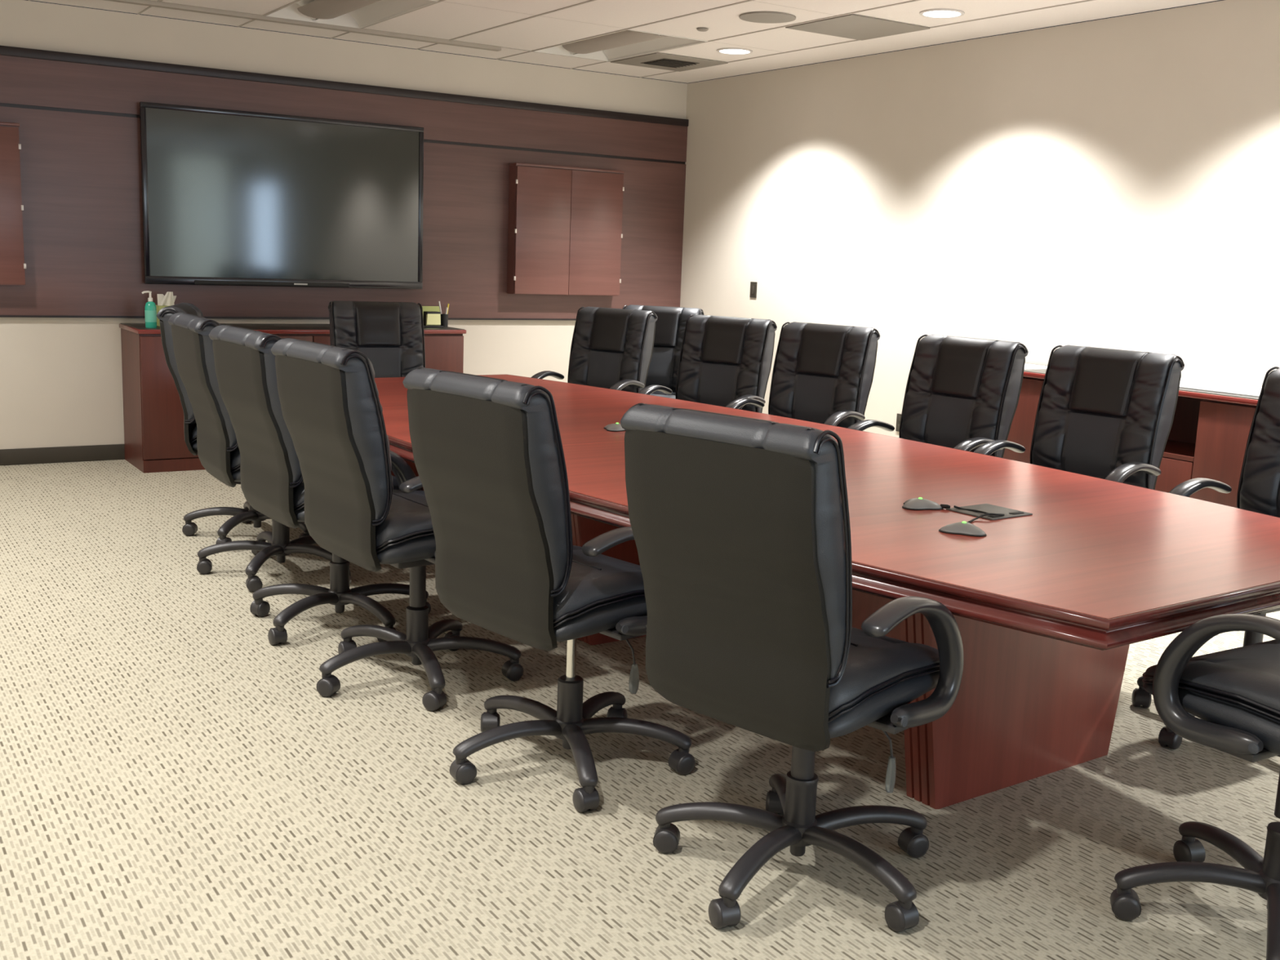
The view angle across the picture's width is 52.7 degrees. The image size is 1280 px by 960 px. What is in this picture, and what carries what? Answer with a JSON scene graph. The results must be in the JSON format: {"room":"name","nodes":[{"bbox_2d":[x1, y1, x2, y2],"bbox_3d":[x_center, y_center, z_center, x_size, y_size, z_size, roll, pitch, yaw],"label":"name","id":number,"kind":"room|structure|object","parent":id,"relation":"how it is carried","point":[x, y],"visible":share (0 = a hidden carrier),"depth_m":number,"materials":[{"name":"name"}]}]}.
{"room":"conference room","nodes":[
{"label":"conference room","id":0,"kind":"room"},
{"bbox_2d":[0,0,687,448],"bbox_3d":[-2.388,-1.563,8.684,6.575,2.753,0.100,-4,12,-33],"label":"wall","id":1,"kind":"structure","parent":0,"point":[61,378],"depth_m":8.21,"materials":[{"name":"paint"}]},
{"bbox_2d":[0,121,26,285],"bbox_3d":[-4.052,-1.601,7.414,0.919,0.938,0.126,-4,12,-33],"label":"upper cabinet","id":2,"kind":"object","parent":1,"relation":"attached to","point":[12,265],"visible":1,"depth_m":7.58,"materials":[{"name":"brown wood"}]},
{"bbox_2d":[0,444,124,465],"bbox_3d":[-2.408,-0.248,8.866,6.375,0.100,0.012,-4,12,-33],"label":"baseboard","id":3,"kind":"structure","parent":1,"relation":"attached to","point":[113,451],"depth_m":8.08,"materials":[{"name":"grey rubber"}]},
{"bbox_2d":[139,101,423,288],"bbox_3d":[-2.312,-1.837,8.531,1.868,1.106,0.084,-4,12,-33],"label":"television","id":4,"kind":"object","parent":1,"relation":"attached to","point":[230,197],"visible":1,"depth_m":8.47,"materials":[{"name":"black"}]},
{"bbox_2d":[0,315,576,320],"bbox_3d":[-2.369,-1.094,8.709,6.375,0.013,0.034,-4,12,-33],"label":"trim","id":5,"kind":"structure","parent":1,"relation":"attached to","point":[1,316],"depth_m":8.57,"materials":[{"name":"black wood"}]},
{"bbox_2d":[0,102,684,164],"bbox_3d":[-2.327,-2.310,8.504,6.375,0.030,0.016,-4,12,-33],"label":"trim","id":6,"kind":"structure","parent":1,"relation":"attached to","point":[1,104],"depth_m":9.19,"materials":[{"name":"black wood"}]},
{"bbox_2d":[0,106,686,318],"bbox_3d":[-2.347,-1.698,8.605,6.375,1.220,0.030,-4,12,-33],"label":"wall panel","id":7,"kind":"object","parent":1,"relation":"attached to","point":[81,173],"depth_m":8.65,"materials":[{"name":"brown wood"}]},
{"bbox_2d":[0,54,687,161],"bbox_3d":[-2.318,-2.454,8.473,6.375,0.275,0.030,-4,12,-33],"label":"trim","id":8,"kind":"structure","parent":1,"relation":"attached to","point":[24,81],"depth_m":8.63,"materials":[{"name":"brown wood"}]},
{"bbox_2d":[0,45,688,126],"bbox_3d":[-2.309,-2.610,8.441,6.375,0.053,0.042,-4,12,-33],"label":"trim","id":9,"kind":"structure","parent":1,"relation":"attached to","point":[4,50],"depth_m":8.54,"materials":[{"name":"black wood"}]},
{"bbox_2d":[506,162,624,296],"bbox_3d":[-0.551,-1.857,9.652,0.919,0.938,0.126,-4,12,-33],"label":"upper cabinet","id":10,"kind":"object","parent":1,"relation":"attached to","point":[565,234],"visible":1,"depth_m":9.57,"materials":[{"name":"brown wood"}]},
{"bbox_2d":[28,0,1217,83],"bbox_3d":[0.949,-1.930,3.424,6.375,0.030,12.065,-4,12,-33],"label":"ceiling","id":11,"kind":"structure","parent":0,"point":[533,25],"depth_m":7.61,"materials":[{"name":"tile"}]},
{"bbox_2d":[104,0,501,51],"bbox_3d":[-2.826,-2.757,7.470,4.480,0.026,0.057,-4,12,-33],"label":"trim","id":12,"kind":"structure","parent":11,"relation":"attached to","point":[144,2],"depth_m":7.94,"materials":[{"name":"beige paint"}]},
{"bbox_2d":[265,0,438,28],"bbox_3d":[-1.688,-2.783,7.454,0.610,0.125,1.215,-4,12,-33],"label":"recessed light","id":13,"kind":"object","parent":11,"relation":"in","point":[358,14],"visible":0.89,"depth_m":7.73,"materials":[{"name":"white"}]},
{"bbox_2d":[297,0,381,19],"bbox_3d":[-1.689,-2.753,7.459,0.260,0.045,1.015,-4,12,-33],"label":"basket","id":14,"kind":"object","parent":13,"relation":"on","point":[317,9],"depth_m":7.56,"materials":[{"name":"beige"}]},
{"bbox_2d":[501,46,610,62],"bbox_3d":[-0.321,-2.948,9.050,1.455,0.004,0.012,-4,12,-33],"label":"trim","id":15,"kind":"structure","parent":11,"relation":"attached to","point":[501,46],"depth_m":8.77,"materials":[{"name":"beige"}]},
{"bbox_2d":[535,29,707,61],"bbox_3d":[-0.149,-2.896,8.438,0.610,0.125,1.215,-4,12,-33],"label":"recessed light","id":16,"kind":"object","parent":11,"relation":"in","point":[628,42],"visible":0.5,"depth_m":8.57,"materials":[{"name":"white"}]},
{"bbox_2d":[561,30,668,53],"bbox_3d":[-0.150,-2.866,8.443,0.260,0.045,1.015,-4,12,-33],"label":"light panel","id":17,"kind":"object","parent":16,"relation":"on","point":[624,37],"depth_m":8.39,"materials":[{"name":"beige"}]},
{"bbox_2d":[610,52,728,71],"bbox_3d":[0.200,-2.915,9.029,0.595,0.021,0.590,-4,12,-33],"label":"ceiling vent","id":18,"kind":"object","parent":11,"relation":"in","point":[660,60],"visible":1,"depth_m":8.97,"materials":[{"name":"beige metal"}]},
{"bbox_2d":[696,27,708,31],"bbox_3d":[0.371,-2.672,7.668,0.072,0.012,0.072,-4,12,-33],"label":"smoke detector","id":19,"kind":"object","parent":11,"relation":"attached to","point":[701,29],"visible":1,"depth_m":7.65,"materials":[{"name":"beige"}]},
{"bbox_2d":[716,48,752,54],"bbox_3d":[0.619,-2.804,8.446,0.236,0.008,0.236,-4,12,-33],"label":"recessed light","id":20,"kind":"object","parent":11,"relation":"in","point":[724,51],"visible":1,"depth_m":8.44,"materials":[{"name":"white"}]},
{"bbox_2d":[739,11,795,23],"bbox_3d":[0.713,-2.583,7.219,0.316,0.013,0.316,-4,12,-33],"label":"ceiling speaker","id":21,"kind":"object","parent":11,"relation":"attached to","point":[767,17],"visible":1,"depth_m":7.18,"materials":[{"name":"beige"}]},
{"bbox_2d":[746,14,788,22],"bbox_3d":[0.713,-2.583,7.219,0.284,0.013,0.284,-4,12,-33],"label":"grille","id":22,"kind":"object","parent":21,"relation":"attached to","point":[751,18],"depth_m":7.20,"materials":[{"name":"beige"}]},
{"bbox_2d":[785,13,929,40],"bbox_3d":[1.248,-2.601,7.426,0.595,0.009,0.570,-4,12,-33],"label":"panel","id":23,"kind":"object","parent":11,"relation":"attached to","point":[853,26],"visible":1,"depth_m":7.39,"materials":[{"name":"beige"}]},
{"bbox_2d":[919,8,964,17],"bbox_3d":[1.618,-2.499,6.919,0.236,0.008,0.236,-4,12,-33],"label":"recessed light","id":24,"kind":"object","parent":11,"relation":"in","point":[932,13],"visible":1,"depth_m":6.91,"materials":[{"name":"white"}]},
{"bbox_2d":[0,459,1279,959],"bbox_3d":[0.843,0.820,3.904,6.575,0.050,12.265,-4,12,-33],"label":"floor","id":25,"kind":"structure","parent":0,"point":[178,782],"depth_m":3.36,"materials":[{"name":"carpet"}]},
{"bbox_2d":[156,302,310,544],"bbox_3d":[-1.892,-0.274,6.194,0.699,1.108,0.682,0,10,-10],"label":"chair","id":26,"kind":"object","parent":25,"relation":"on","point":[247,514],"visible":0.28,"depth_m":5.95,"materials":[{"name":"grey leather"}]},
{"bbox_2d":[156,302,204,424],"bbox_3d":[-2.123,-0.557,6.094,0.204,0.533,0.498,0,10,-10],"label":"cushion","id":27,"kind":"object","parent":26,"relation":"on","point":[165,313],"depth_m":5.85,"materials":[{"name":"grey leather"}]},
{"bbox_2d":[191,425,196,439],"bbox_3d":[-1.854,-0.267,6.194,0.524,0.106,0.512,0,10,-10],"label":"seat cushion","id":28,"kind":"object","parent":26,"relation":"on","point":[193,428],"depth_m":5.95,"materials":[{"name":"grey leather"}]},
{"bbox_2d":[168,312,351,592],"bbox_3d":[-1.576,-0.146,5.530,0.742,1.108,0.676,-4,12,-31],"label":"chair","id":29,"kind":"object","parent":25,"relation":"on","point":[218,450],"visible":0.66,"depth_m":5.28,"materials":[{"name":"grey leather"}]},
{"bbox_2d":[168,312,236,449],"bbox_3d":[-1.783,-0.409,5.324,0.204,0.533,0.498,-4,12,-31],"label":"cushion","id":30,"kind":"object","parent":29,"relation":"on","point":[193,347],"depth_m":5.17,"materials":[{"name":"grey leather"}]},
{"bbox_2d":[230,446,240,468],"bbox_3d":[-1.551,-0.138,5.522,0.524,0.106,0.512,-4,12,-31],"label":"seat cushion","id":31,"kind":"object","parent":29,"relation":"on","point":[235,458],"depth_m":5.22,"materials":[{"name":"grey leather"}]},
{"bbox_2d":[119,323,466,473],"bbox_3d":[-2.247,-0.579,8.549,2.139,0.872,0.573,-4,12,-33],"label":"credenza","id":32,"kind":"object","parent":25,"relation":"on","point":[154,442],"visible":0.37,"depth_m":7.92,"materials":[{"name":"brown wood"}]},
{"bbox_2d":[142,290,156,328],"bbox_3d":[-2.963,-1.033,7.814,0.070,0.222,0.070,4,10,12],"label":"hand sanitizer bottle","id":33,"kind":"object","parent":32,"relation":"on","point":[150,308],"visible":1,"depth_m":7.79,"materials":[{"name":"teal plastic"}]},
{"bbox_2d":[155,291,176,326],"bbox_3d":[-2.945,-1.066,8.038,0.132,0.210,0.120,-5,12,-36],"label":"tissue box","id":34,"kind":"object","parent":32,"relation":"on","point":[168,300],"visible":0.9,"depth_m":8.01,"materials":[{"name":"yellow"}]},
{"bbox_2d":[422,306,439,319],"bbox_3d":[-1.516,-1.155,9.084,0.240,0.135,0.015,-4,12,-33],"label":"card","id":35,"kind":"object","parent":32,"relation":"on","point":[432,308],"visible":0.04,"depth_m":9.10,"materials":[{"name":"yellow"}]},
{"bbox_2d":[423,311,444,327],"bbox_3d":[-1.451,-1.108,8.912,0.160,0.105,0.115,-4,12,-33],"label":"holder","id":36,"kind":"object","parent":32,"relation":"on","point":[431,319],"visible":0.8,"depth_m":8.89,"materials":[{"name":"black"}]},
{"bbox_2d":[440,313,448,327],"bbox_3d":[-1.364,-1.110,8.990,0.056,0.090,0.056,-4,12,-33],"label":"pen cup","id":37,"kind":"object","parent":32,"relation":"on","point":[444,317],"visible":0.96,"depth_m":8.97,"materials":[{"name":"black plastic"}]},
{"bbox_2d":[208,324,431,645],"bbox_3d":[-1.130,0.000,4.777,0.747,1.114,0.677,-5,12,-35],"label":"chair","id":38,"kind":"object","parent":25,"relation":"on","point":[272,482],"visible":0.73,"depth_m":4.57,"materials":[{"name":"grey leather"}]},
{"bbox_2d":[208,324,302,484],"bbox_3d":[-1.348,-0.268,4.581,0.204,0.533,0.498,-5,12,-35],"label":"cushion","id":39,"kind":"object","parent":38,"relation":"on","point":[245,367],"depth_m":4.46,"materials":[{"name":"grey leather"}]},
{"bbox_2d":[293,475,422,506],"bbox_3d":[-1.127,0.000,4.797,0.524,0.106,0.512,-5,12,-35],"label":"seat cushion","id":40,"kind":"object","parent":38,"relation":"on","point":[298,482],"depth_m":4.48,"materials":[{"name":"grey leather"}]},
{"bbox_2d":[328,300,425,377],"bbox_3d":[-1.360,-0.387,6.960,0.682,1.108,0.754,-3,11,-25],"label":"chair","id":41,"kind":"object","parent":25,"relation":"on","point":[391,335],"visible":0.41,"depth_m":7.11,"materials":[{"name":"grey leather"}]},
{"bbox_2d":[271,337,524,711],"bbox_3d":[-0.765,0.114,4.195,0.693,1.118,0.676,-5,12,-37],"label":"chair","id":42,"kind":"object","parent":25,"relation":"on","point":[332,410],"visible":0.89,"depth_m":3.97,"materials":[{"name":"grey leather"}]},
{"bbox_2d":[271,337,393,523],"bbox_3d":[-0.951,-0.157,4.001,0.204,0.533,0.498,-5,12,-37],"label":"cushion","id":43,"kind":"object","parent":42,"relation":"on","point":[332,410],"depth_m":3.86,"materials":[{"name":"grey leather"}]},
{"bbox_2d":[375,489,432,546],"bbox_3d":[-0.736,0.110,4.223,0.524,0.106,0.512,-5,12,-37],"label":"seat cushion","id":44,"kind":"object","parent":42,"relation":"on","point":[407,522],"depth_m":3.96,"materials":[{"name":"grey leather"}]},
{"bbox_2d":[402,367,694,812],"bbox_3d":[-0.220,0.253,3.545,0.730,1.108,0.674,-7,13,-42],"label":"chair","id":45,"kind":"object","parent":25,"relation":"on","point":[489,459],"visible":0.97,"depth_m":3.29,"materials":[{"name":"black leather"}]},
{"bbox_2d":[402,367,567,590],"bbox_3d":[-0.389,-0.003,3.304,0.204,0.533,0.498,-7,13,-42],"label":"cushion","id":46,"kind":"object","parent":45,"relation":"on","point":[488,454],"depth_m":3.20,"materials":[{"name":"grey leather"}]},
{"bbox_2d":[553,545,644,620],"bbox_3d":[-0.191,0.259,3.547,0.524,0.106,0.512,-7,13,-42],"label":"seat cushion","id":47,"kind":"object","parent":45,"relation":"on","point":[601,587],"depth_m":3.33,"materials":[{"name":"grey leather"}]},
{"bbox_2d":[530,306,657,392],"bbox_3d":[-0.317,-0.408,7.309,0.669,1.108,0.703,9,12,34],"label":"chair","id":48,"kind":"object","parent":25,"relation":"on","point":[612,348],"visible":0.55,"depth_m":7.39,"materials":[{"name":"grey leather"}]},
{"bbox_2d":[568,306,657,392],"bbox_3d":[-0.168,-0.721,7.465,0.498,0.533,0.204,9,12,34],"label":"cushion","id":49,"kind":"object","parent":48,"relation":"on","point":[610,346],"depth_m":7.39,"materials":[{"name":"grey leather"}]},
{"bbox_2d":[622,304,704,399],"bbox_3d":[0.036,-0.484,7.819,0.675,1.108,0.753,6,10,19],"label":"chair","id":50,"kind":"object","parent":25,"relation":"on","point":[670,323],"visible":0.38,"depth_m":7.95,"materials":[{"name":"grey leather"}]},
{"bbox_2d":[649,391,675,399],"bbox_3d":[0.015,-0.478,7.816,0.512,0.106,0.524,6,10,19],"label":"seat cushion","id":51,"kind":"object","parent":50,"relation":"on","point":[660,393],"depth_m":7.78,"materials":[{"name":"grey leather"}]},
{"bbox_2d":[638,314,777,413],"bbox_3d":[0.266,-0.279,6.682,0.675,1.114,0.755,9,12,34],"label":"chair","id":52,"kind":"object","parent":25,"relation":"on","point":[723,360],"visible":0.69,"depth_m":6.78,"materials":[{"name":"grey leather"}]},
{"bbox_2d":[620,403,963,932],"bbox_3d":[0.375,0.385,2.918,0.670,1.108,0.722,11,13,42],"label":"chair","id":53,"kind":"object","parent":25,"relation":"on","point":[740,526],"visible":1,"depth_m":2.69,"materials":[{"name":"black leather"}]},
{"bbox_2d":[620,403,846,679],"bbox_3d":[0.197,0.126,2.693,0.498,0.533,0.204,11,13,42],"label":"cushion","id":54,"kind":"object","parent":53,"relation":"on","point":[738,523],"depth_m":2.61,"materials":[{"name":"grey leather"}]},
{"bbox_2d":[828,626,939,713],"bbox_3d":[0.382,0.386,2.948,0.512,0.106,0.524,11,13,42],"label":"seat cushion","id":55,"kind":"object","parent":53,"relation":"on","point":[883,674],"depth_m":2.76,"materials":[{"name":"grey leather"}]},
{"bbox_2d":[725,321,879,427],"bbox_3d":[0.714,-0.169,6.127,0.682,1.122,0.713,11,13,40],"label":"chair","id":56,"kind":"object","parent":25,"relation":"on","point":[822,373],"visible":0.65,"depth_m":6.21,"materials":[{"name":"grey leather"}]},
{"bbox_2d":[374,374,1279,808],"bbox_3d":[0.085,0.211,4.925,1.880,0.740,4.770,-5,12,-35],"label":"conference table","id":57,"kind":"object","parent":25,"relation":"on","point":[1048,606],"visible":0.51,"depth_m":3.51,"materials":[{"name":"brown wood"}]},
{"bbox_2d":[604,422,626,431],"bbox_3d":[-0.072,-0.211,5.076,0.133,0.028,0.123,0,10,-13],"label":"table microphone","id":58,"kind":"object","parent":57,"relation":"on","point":[616,427],"visible":0.73,"depth_m":5.04,"materials":[{"name":"black plastic"}]},
{"bbox_2d":[902,497,950,510],"bbox_3d":[0.819,0.065,3.688,0.133,0.028,0.123,5,10,15],"label":"table microphone","id":59,"kind":"object","parent":57,"relation":"on","point":[915,504],"visible":1,"depth_m":3.66,"materials":[{"name":"grey plastic"}]},
{"bbox_2d":[938,521,986,537],"bbox_3d":[0.852,0.119,3.386,0.123,0.028,0.133,6,11,22],"label":"table microphone","id":60,"kind":"object","parent":57,"relation":"on","point":[964,528],"visible":1,"depth_m":3.34,"materials":[{"name":"black plastic"}]},
{"bbox_2d":[968,512,1004,522],"bbox_3d":[0.935,0.103,3.529,0.032,0.015,0.195,11,13,42],"label":"microphone cable","id":61,"kind":"object","parent":57,"relation":"on","point":[989,513],"visible":0.89,"depth_m":3.55,"materials":[{"name":"black plastic"}]},
{"bbox_2d":[946,503,1032,519],"bbox_3d":[0.988,0.088,3.654,0.176,0.006,0.164,-5,12,-35],"label":"plate","id":62,"kind":"object","parent":57,"relation":"on","point":[1009,513],"visible":1,"depth_m":3.64,"materials":[{"name":"grey"}]},
{"bbox_2d":[953,505,989,513],"bbox_3d":[0.940,0.086,3.631,0.020,0.012,0.127,-7,14,-43],"label":"microphone cable","id":63,"kind":"object","parent":62,"relation":"on","point":[954,506],"visible":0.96,"depth_m":3.64,"materials":[{"name":"black plastic"}]},
{"bbox_2d":[847,334,1028,457],"bbox_3d":[1.113,-0.022,5.359,0.750,1.128,0.674,-5,13,-37],"label":"chair","id":64,"kind":"object","parent":25,"relation":"on","point":[963,393],"visible":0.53,"depth_m":5.38,"materials":[{"name":"grey leather"}]},
{"bbox_2d":[973,345,1184,489],"bbox_3d":[1.541,0.093,4.767,0.737,1.136,0.666,-6,13,-38],"label":"chair","id":65,"kind":"object","parent":25,"relation":"on","point":[1108,414],"visible":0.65,"depth_m":4.82,"materials":[{"name":"grey leather"}]},
{"bbox_2d":[1003,363,1259,507],"bbox_3d":[2.863,0.037,6.102,0.492,0.888,3.894,-4,12,-33],"label":"credenza","id":66,"kind":"object","parent":25,"relation":"on","point":[1208,436],"visible":0.13,"depth_m":6.04,"materials":[{"name":"brown wood"}]},
{"bbox_2d":[1024,363,1047,369],"bbox_3d":[2.084,-0.644,7.231,0.300,0.006,0.440,-3,11,-30],"label":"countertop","id":67,"kind":"structure","parent":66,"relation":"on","point":[1027,366],"depth_m":7.11,"materials":[{"name":"white"}]},
{"bbox_2d":[1178,377,1262,398],"bbox_3d":[2.686,-0.470,6.339,0.428,0.015,1.020,-4,12,-33],"label":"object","id":68,"kind":"object","parent":66,"relation":"on","point":[1247,391],"visible":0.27,"depth_m":6.11,"materials":[{"name":"white"}]},
{"bbox_2d":[1110,613,1279,959],"bbox_3d":[1.459,0.442,2.745,0.676,1.138,0.731,-4,12,-32],"label":"chair","id":69,"kind":"object","parent":25,"relation":"on","point":[1234,694],"visible":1,"depth_m":2.70,"materials":[{"name":"grey leather"}]},
{"bbox_2d":[1145,639,1279,711],"bbox_3d":[1.430,0.430,2.751,0.512,0.106,0.524,-4,12,-32],"label":"seat cushion","id":70,"kind":"object","parent":69,"relation":"on","point":[1246,677],"depth_m":2.69,"materials":[{"name":"grey leather"}]},
{"bbox_2d":[1131,366,1279,749],"bbox_3d":[1.939,0.240,4.009,0.751,1.138,0.678,-4,12,-32],"label":"chair","id":71,"kind":"object","parent":25,"relation":"on","point":[1259,486],"visible":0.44,"depth_m":4.20,"materials":[{"name":"grey leather"}]},
{"bbox_2d":[1240,368,1279,517],"bbox_3d":[2.188,-0.072,4.091,0.204,0.533,0.498,-4,12,-32],"label":"chair back","id":72,"kind":"object","parent":71,"relation":"on","point":[1260,477],"depth_m":4.20,"materials":[{"name":"black leather"}]},
{"bbox_2d":[680,0,1279,437],"bbox_3d":[3.618,-0.760,5.404,0.100,2.753,12.065,-4,12,-33],"label":"wall","id":73,"kind":"structure","parent":0,"point":[1113,183],"depth_m":7.47,"materials":[{"name":"paint"}]},
{"bbox_2d":[749,281,757,297],"bbox_3d":[0.839,-1.410,9.571,0.012,0.116,0.074,-4,12,-33],"label":"light switch","id":74,"kind":"object","parent":73,"relation":"attached to","point":[753,284],"visible":1,"depth_m":9.56,"materials":[{"name":"grey"}]},
{"bbox_2d":[895,413,901,431],"bbox_3d":[1.687,-0.369,8.365,0.010,0.116,0.074,-4,12,-33],"label":"wall outlet","id":75,"kind":"object","parent":73,"relation":"attached to","point":[899,415],"visible":0.55,"depth_m":8.38,"materials":[{"name":"grey plastic"}]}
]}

